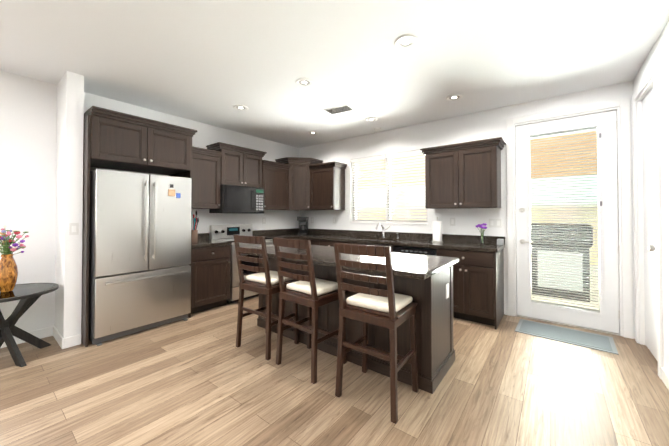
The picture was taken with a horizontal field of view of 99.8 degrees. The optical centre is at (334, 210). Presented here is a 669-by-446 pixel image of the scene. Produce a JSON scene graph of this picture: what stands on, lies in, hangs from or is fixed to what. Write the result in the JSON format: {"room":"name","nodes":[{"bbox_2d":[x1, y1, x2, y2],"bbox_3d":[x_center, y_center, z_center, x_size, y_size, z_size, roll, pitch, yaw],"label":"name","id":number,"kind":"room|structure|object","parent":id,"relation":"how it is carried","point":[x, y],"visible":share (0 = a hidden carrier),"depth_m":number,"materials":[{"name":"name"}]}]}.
{"room":"kitchen","nodes":[
{"label":"kitchen","id":0,"kind":"room"},
{"bbox_2d":[54,71,83,337],"bbox_3d":[-2.794,-0.019,2.963,0.500,2.720,0.130,-1,-1,38],"label":"wall","id":1,"kind":"structure","parent":0,"point":[69,201],"depth_m":2.82,"materials":[{"name":"paint"}]},
{"bbox_2d":[52,326,65,348],"bbox_3d":[-2.820,1.290,2.878,0.483,0.100,0.016,-1,-1,38],"label":"baseboard","id":2,"kind":"structure","parent":1,"relation":"attached to","point":[60,340],"depth_m":2.83,"materials":[{"name":"white wood"}]},
{"bbox_2d":[69,223,78,234],"bbox_3d":[-2.594,0.179,2.805,0.007,0.118,0.070,-1,-1,38],"label":"light switch","id":3,"kind":"object","parent":1,"relation":"attached to","point":[74,227],"depth_m":2.80,"materials":[{"name":"white plastic"}]},
{"bbox_2d":[0,70,298,331],"bbox_3d":[-3.247,-0.019,2.910,0.150,2.720,7.950,-1,-1,38],"label":"wall","id":4,"kind":"structure","parent":0,"point":[28,127],"depth_m":2.97,"materials":[{"name":"paint"}]},
{"bbox_2d":[0,327,51,347],"bbox_3d":[-4.313,1.272,1.385,0.016,0.100,4.200,-1,-1,38],"label":"baseboard","id":5,"kind":"structure","parent":4,"relation":"attached to","point":[45,332],"depth_m":2.95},
{"bbox_2d":[83,110,192,173],"bbox_3d":[-2.372,-0.745,3.382,0.659,0.462,0.979,-1,-1,38],"label":"upper cabinet","id":6,"kind":"object","parent":4,"relation":"attached to","point":[110,141],"depth_m":3.12,"materials":[{"name":"brown wood"}]},
{"bbox_2d":[169,150,220,209],"bbox_3d":[-2.011,-0.431,4.102,0.341,0.792,0.562,-1,-1,38],"label":"upper cabinet","id":7,"kind":"object","parent":4,"relation":"attached to","point":[206,176],"depth_m":4.04,"materials":[{"name":"brown wood"}]},
{"bbox_2d":[209,146,264,189],"bbox_3d":[-1.602,-0.677,4.632,0.341,0.566,0.760,-1,-1,38],"label":"upper cabinet","id":8,"kind":"object","parent":4,"relation":"attached to","point":[245,168],"depth_m":4.49,"materials":[{"name":"brown wood"}]},
{"bbox_2d":[209,185,263,213],"bbox_3d":[-1.561,-0.174,4.594,0.445,0.430,0.754,-1,-1,38],"label":"microwave","id":9,"kind":"object","parent":8,"relation":"attached to","point":[238,199],"visible":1,"depth_m":4.42,"materials":[{"name":"black metal"}]},
{"bbox_2d":[198,228,298,238],"bbox_3d":[-1.526,0.402,4.979,0.020,0.100,2.558,-1,-1,38],"label":"backsplash","id":10,"kind":"structure","parent":4,"relation":"attached to","point":[281,231],"depth_m":5.40,"materials":[{"name":"black stone"}]},
{"bbox_2d":[264,162,288,209],"bbox_3d":[-1.175,-0.418,5.179,0.341,0.792,0.621,-1,-1,38],"label":"upper cabinet","id":11,"kind":"object","parent":4,"relation":"attached to","point":[276,177],"depth_m":5.06,"materials":[{"name":"brown wood"}]},
{"bbox_2d":[0,296,668,445],"bbox_3d":[-1.233,1.371,1.328,5.250,0.100,8.250,-1,-1,38],"label":"floor","id":12,"kind":"structure","parent":0,"point":[199,379],"depth_m":2.04,"materials":[{"name":"brown wood"}]},
{"bbox_2d":[0,283,58,366],"bbox_3d":[-2.952,1.031,2.534,0.669,0.610,0.669,-1,-1,38],"label":"side table","id":13,"kind":"object","parent":12,"relation":"on","point":[27,295],"visible":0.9,"depth_m":2.52,"materials":[{"name":"black wood"}]},
{"bbox_2d":[0,225,28,291],"bbox_3d":[-2.958,0.427,2.548,0.246,0.597,0.266,-1,-1,38],"label":"vase","id":14,"kind":"object","parent":13,"relation":"on","point":[8,271],"visible":1,"depth_m":2.52,"materials":[{"name":"orange ceramic"}]},
{"bbox_2d":[88,169,190,345],"bbox_3d":[-2.319,0.467,3.332,0.777,1.758,0.927,-1,-1,38],"label":"refrigerator","id":15,"kind":"object","parent":12,"relation":"on","point":[140,252],"visible":1,"depth_m":3.04,"materials":[{"name":"silver metal"}]},
{"bbox_2d":[191,247,230,313],"bbox_3d":[-1.900,0.917,3.999,0.621,0.875,0.562,-1,-1,38],"label":"base cabinet","id":16,"kind":"object","parent":12,"relation":"on","point":[210,266],"depth_m":3.80,"materials":[{"name":"brown wood"}]},
{"bbox_2d":[192,239,230,246],"bbox_3d":[-1.893,0.459,4.001,0.639,0.040,0.564,-1,-1,38],"label":"countertop","id":17,"kind":"structure","parent":16,"relation":"on","point":[201,242],"depth_m":3.92,"materials":[{"name":"black stone"}]},
{"bbox_2d":[192,210,198,242],"bbox_3d":[-1.985,0.213,3.919,0.199,0.448,0.166,-1,-1,38],"label":"utensil crock","id":18,"kind":"object","parent":17,"relation":"on","point":[195,232],"visible":0.62,"depth_m":3.90,"materials":[{"name":"brown ceramic"}]},
{"bbox_2d":[209,224,273,303],"bbox_3d":[-1.455,0.793,4.499,0.696,1.135,0.754,-1,-1,38],"label":"range","id":19,"kind":"object","parent":12,"relation":"on","point":[223,232],"visible":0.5,"depth_m":4.33,"materials":[{"name":"silver metal"}]},
{"bbox_2d":[234,235,298,359],"bbox_3d":[-0.680,0.787,2.803,0.466,1.105,0.492,0,-1,35],"label":"stool","id":20,"kind":"object","parent":12,"relation":"on","point":[265,281],"visible":0.96,"depth_m":2.67,"materials":[{"name":"brown wood"}]},
{"bbox_2d":[273,237,346,383],"bbox_3d":[-0.215,0.782,2.459,0.480,1.105,0.501,-1,-1,38],"label":"stool","id":21,"kind":"object","parent":12,"relation":"on","point":[311,292],"visible":0.92,"depth_m":2.34,"materials":[{"name":"brown wood"}]},
{"bbox_2d":[299,239,342,246],"bbox_3d":[-0.073,0.930,5.041,1.029,0.875,0.664,-1,-1,38],"label":"base cabinet","id":22,"kind":"object","parent":12,"relation":"on","point":[322,242],"depth_m":4.75,"materials":[{"name":"brown wood"}]},
{"bbox_2d":[252,231,298,238],"bbox_3d":[-0.873,0.476,5.314,0.639,0.040,1.226,-1,-1,38],"label":"countertop","id":23,"kind":"structure","parent":22,"relation":"on","point":[295,236],"depth_m":4.99,"materials":[{"name":"black stone"}]},
{"bbox_2d":[297,217,308,234],"bbox_3d":[-0.618,0.285,5.498,0.190,0.345,0.277,0,-1,3],"label":"coffee maker","id":24,"kind":"object","parent":23,"relation":"on","point":[303,225],"visible":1,"depth_m":5.42,"materials":[{"name":"black glass"}]},
{"bbox_2d":[257,257,454,393],"bbox_3d":[0.099,0.903,2.931,2.046,0.876,0.639,-1,-1,38],"label":"kitchen island","id":25,"kind":"object","parent":12,"relation":"on","point":[425,282],"depth_m":2.33,"materials":[{"name":"brown wood"}]},
{"bbox_2d":[240,245,458,280],"bbox_3d":[0.024,0.444,2.832,2.104,0.040,0.880,-1,-1,38],"label":"island countertop","id":26,"kind":"structure","parent":25,"relation":"on","point":[419,267],"depth_m":2.41,"materials":[{"name":"stone"}]},
{"bbox_2d":[345,243,392,251],"bbox_3d":[0.629,0.923,4.523,0.972,0.875,0.621,-1,-1,38],"label":"base cabinet","id":27,"kind":"object","parent":12,"relation":"on","point":[373,244],"depth_m":4.14,"materials":[{"name":"brown wood"}]},
{"bbox_2d":[334,243,417,423],"bbox_3d":[0.300,0.777,2.046,0.480,1.105,0.501,-1,-1,38],"label":"stool","id":28,"kind":"object","parent":12,"relation":"on","point":[390,309],"visible":1,"depth_m":1.93,"materials":[{"name":"brown wood"}]},
{"bbox_2d":[393,246,436,255],"bbox_3d":[1.233,0.928,4.009,0.594,0.853,0.598,-1,-1,38],"label":"dishwasher","id":29,"kind":"object","parent":12,"relation":"on","point":[414,250],"visible":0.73,"depth_m":3.77,"materials":[{"name":"black metal"}]},
{"bbox_2d":[435,247,504,329],"bbox_3d":[1.760,0.912,3.645,0.668,0.875,0.622,-1,-1,38],"label":"base cabinet","id":30,"kind":"object","parent":12,"relation":"on","point":[478,282],"depth_m":3.35,"materials":[{"name":"brown wood"}]},
{"bbox_2d":[299,235,504,250],"bbox_3d":[0.796,0.464,4.389,3.132,0.040,0.639,-1,-1,38],"label":"countertop","id":31,"kind":"structure","parent":30,"relation":"on","point":[446,246],"depth_m":3.92,"materials":[{"name":"black stone"}]},
{"bbox_2d":[432,217,442,241],"bbox_3d":[1.461,0.262,4.003,0.150,0.353,0.150,-1,-1,38],"label":"paper towel","id":32,"kind":"object","parent":31,"relation":"on","point":[437,230],"visible":1,"depth_m":3.95,"materials":[{"name":"white paper"}]},
{"bbox_2d":[476,223,486,244],"bbox_3d":[1.925,0.296,3.679,0.142,0.277,0.138,-1,-1,38],"label":"bud vase","id":33,"kind":"object","parent":31,"relation":"on","point":[481,226],"visible":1,"depth_m":3.66,"materials":[{"name":"clear glass"}]},
{"bbox_2d":[497,239,503,244],"bbox_3d":[2.130,0.397,3.615,0.070,0.074,0.090,-1,-1,38],"label":"box","id":34,"kind":"object","parent":31,"relation":"on","point":[500,241],"visible":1,"depth_m":3.58,"materials":[{"name":"white plastic"}]},
{"bbox_2d":[515,319,618,354],"bbox_3d":[2.476,1.337,3.062,0.836,0.010,0.498,-1,-1,38],"label":"rug","id":35,"kind":"object","parent":12,"relation":"on","point":[581,338],"visible":0.96,"depth_m":3.01,"materials":[{"name":"fabric"}]},
{"bbox_2d":[0,0,668,147],"bbox_3d":[-1.233,-1.449,1.363,5.250,0.100,8.250,-1,-1,38],"label":"ceiling","id":36,"kind":"structure","parent":0,"point":[212,62],"depth_m":2.49,"materials":[{"name":"paint"}]},
{"bbox_2d":[233,105,247,110],"bbox_3d":[-1.238,-1.364,3.728,0.193,0.010,0.193,0,-1,29],"label":"recessed light","id":37,"kind":"object","parent":36,"relation":"in","point":[238,107],"depth_m":3.72,"materials":[{"name":"white plastic"}]},
{"bbox_2d":[295,78,312,86],"bbox_3d":[-0.322,-1.373,3.016,0.193,0.010,0.193,0,-1,29],"label":"recessed light","id":38,"kind":"object","parent":36,"relation":"in","point":[304,82],"depth_m":3.01,"materials":[{"name":"white plastic"}]},
{"bbox_2d":[308,131,317,134],"bbox_3d":[-0.371,-1.349,4.876,0.193,0.010,0.193,0,-1,32],"label":"recessed light","id":39,"kind":"object","parent":36,"relation":"in","point":[310,132],"depth_m":4.85,"materials":[{"name":"white plastic"}]},
{"bbox_2d":[323,104,354,114],"bbox_3d":[0.063,-1.362,3.805,0.380,0.010,0.230,0,-1,30],"label":"ceiling vent","id":40,"kind":"object","parent":36,"relation":"in","point":[340,109],"visible":1,"depth_m":3.80,"materials":[{"name":"grey metal"}]},
{"bbox_2d":[365,117,377,121],"bbox_3d":[0.550,-1.358,4.188,0.193,0.010,0.193,0,-1,32],"label":"recessed light","id":41,"kind":"object","parent":36,"relation":"in","point":[370,119],"depth_m":4.19,"materials":[{"name":"white plastic"}]},
{"bbox_2d":[394,35,417,48],"bbox_3d":[0.586,-1.381,2.310,0.193,0.010,0.193,0,-1,32],"label":"recessed light","id":42,"kind":"object","parent":36,"relation":"in","point":[405,41],"depth_m":2.30,"materials":[{"name":"white plastic"}]},
{"bbox_2d":[446,94,462,100],"bbox_3d":[1.447,-1.368,3.402,0.193,0.010,0.193,0,-1,32],"label":"recessed light","id":43,"kind":"object","parent":36,"relation":"in","point":[454,97],"depth_m":3.40,"materials":[{"name":"white plastic"}]},
{"bbox_2d":[299,81,634,338],"bbox_3d":[1.251,0.001,4.543,5.250,2.720,0.150,-1,-1,38],"label":"wall","id":44,"kind":"structure","parent":0,"point":[486,124],"depth_m":4.09,"materials":[{"name":"paint"}]},
{"bbox_2d":[273,158,324,209],"bbox_3d":[-0.687,-0.483,5.537,0.673,0.932,0.665,-1,-1,38],"label":"upper cabinet","id":45,"kind":"object","parent":44,"relation":"attached to","point":[299,192],"depth_m":5.34,"materials":[{"name":"brown wood"}]},
{"bbox_2d":[313,166,344,209],"bbox_3d":[-0.139,-0.416,5.315,0.587,0.792,0.341,-1,-1,38],"label":"upper cabinet","id":46,"kind":"object","parent":44,"relation":"attached to","point":[328,181],"depth_m":5.15,"materials":[{"name":"brown wood"}]},
{"bbox_2d":[350,157,426,224],"bbox_3d":[0.895,-0.368,4.807,1.430,1.175,0.147,-1,-1,38],"label":"window","id":47,"kind":"structure","parent":44,"relation":"in","point":[386,173],"depth_m":4.83,"materials":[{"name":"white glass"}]},
{"bbox_2d":[351,150,426,222],"bbox_3d":[0.882,-0.380,4.790,1.414,1.143,0.060,-1,-1,38],"label":"window blinds","id":48,"kind":"object","parent":47,"relation":"attached to","point":[408,154],"visible":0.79,"depth_m":4.74,"materials":[{"name":"white plastic"}]},
{"bbox_2d":[307,228,504,242],"bbox_3d":[0.741,0.400,4.824,3.751,0.100,0.020,-1,-1,38],"label":"backsplash","id":49,"kind":"structure","parent":44,"relation":"attached to","point":[378,234],"depth_m":4.50,"materials":[{"name":"black stone"}]},
{"bbox_2d":[450,218,454,225],"bbox_3d":[1.712,0.155,4.083,0.075,0.118,0.007,-1,-1,38],"label":"electrical outlet plate","id":50,"kind":"object","parent":44,"relation":"attached to","point":[452,220],"depth_m":4.08,"materials":[{"name":"white plastic"}]},
{"bbox_2d":[425,142,500,208],"bbox_3d":[1.740,-0.434,3.856,0.892,0.792,0.341,-1,-1,38],"label":"upper cabinet","id":51,"kind":"object","parent":44,"relation":"attached to","point":[463,175],"depth_m":3.69,"materials":[{"name":"brown wood"}]},
{"bbox_2d":[489,219,501,227],"bbox_3d":[2.138,0.161,3.752,0.150,0.118,0.007,-1,-1,38],"label":"electrical outlet plate","id":52,"kind":"object","parent":44,"relation":"attached to","point":[497,223],"depth_m":3.75,"materials":[{"name":"white plastic"}]},
{"bbox_2d":[515,110,619,332],"bbox_3d":[2.716,0.115,3.340,0.950,2.430,0.100,-1,-1,38],"label":"back door","id":53,"kind":"structure","parent":44,"relation":"in","point":[605,316],"depth_m":3.31,"materials":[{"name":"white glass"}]},
{"bbox_2d":[506,97,632,338],"bbox_3d":[2.734,0.074,3.379,1.130,2.545,0.168,-1,-1,38],"label":"door frame","id":54,"kind":"structure","parent":44,"relation":"attached to","point":[625,275],"depth_m":3.05,"materials":[{"name":"white wood"}]},
{"bbox_2d":[633,21,668,374],"bbox_3d":[0.780,-0.059,-0.219,0.150,2.720,7.950,-1,-1,38],"label":"wall","id":55,"kind":"structure","parent":0,"point":[660,50],"depth_m":2.17,"materials":[{"name":"paint"}]},
{"bbox_2d":[632,59,663,378],"bbox_3d":[2.911,0.064,2.537,0.168,2.545,0.870,-1,-1,38],"label":"door frame","id":56,"kind":"structure","parent":55,"relation":"attached to","point":[653,71],"depth_m":2.82,"materials":[{"name":"white wood"}]},
{"bbox_2d":[642,86,657,360],"bbox_3d":[2.871,0.107,2.568,0.120,2.434,0.672,-1,-1,38],"label":"closet door","id":57,"kind":"structure","parent":55,"relation":"in","point":[650,290],"depth_m":2.62,"materials":[{"name":"white wood"}]},
{"bbox_2d":[661,367,668,389],"bbox_3d":[0.433,1.247,-0.550,0.013,0.100,7.025,-1,-1,38],"label":"baseboard","id":58,"kind":"structure","parent":55,"relation":"attached to","point":[664,375],"depth_m":2.15,"materials":[{"name":"white wood"}]},
{"label":"outside","id":59,"kind":"structure","parent":0,"visible":0},
{"bbox_2d":[356,175,598,264],"bbox_3d":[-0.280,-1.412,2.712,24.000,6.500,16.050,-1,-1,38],"label":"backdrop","id":60,"kind":"structure","parent":59,"point":[571,220],"depth_m":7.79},
{"bbox_2d":[531,263,599,309],"bbox_3d":[-0.296,1.408,2.657,24.000,0.100,16.000,-1,-1,38],"label":"ground","id":61,"kind":"structure","parent":59,"point":[563,301],"depth_m":4.44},
{"bbox_2d":[356,130,597,219],"bbox_3d":[2.584,0.034,5.566,9.000,2.720,3.099,-1,-1,38],"label":"patio ceiling","id":62,"kind":"structure","parent":61,"relation":"on","point":[530,164],"depth_m":5.53,"materials":[{"name":"beige paint"}]},
{"bbox_2d":[531,224,592,301],"bbox_3d":[3.752,0.798,4.712,0.800,1.170,0.700,-1,-1,38],"label":"outdoor grill","id":63,"kind":"object","parent":61,"relation":"on","point":[557,269],"depth_m":4.44,"materials":[{"name":"grey metal"}]}
]}

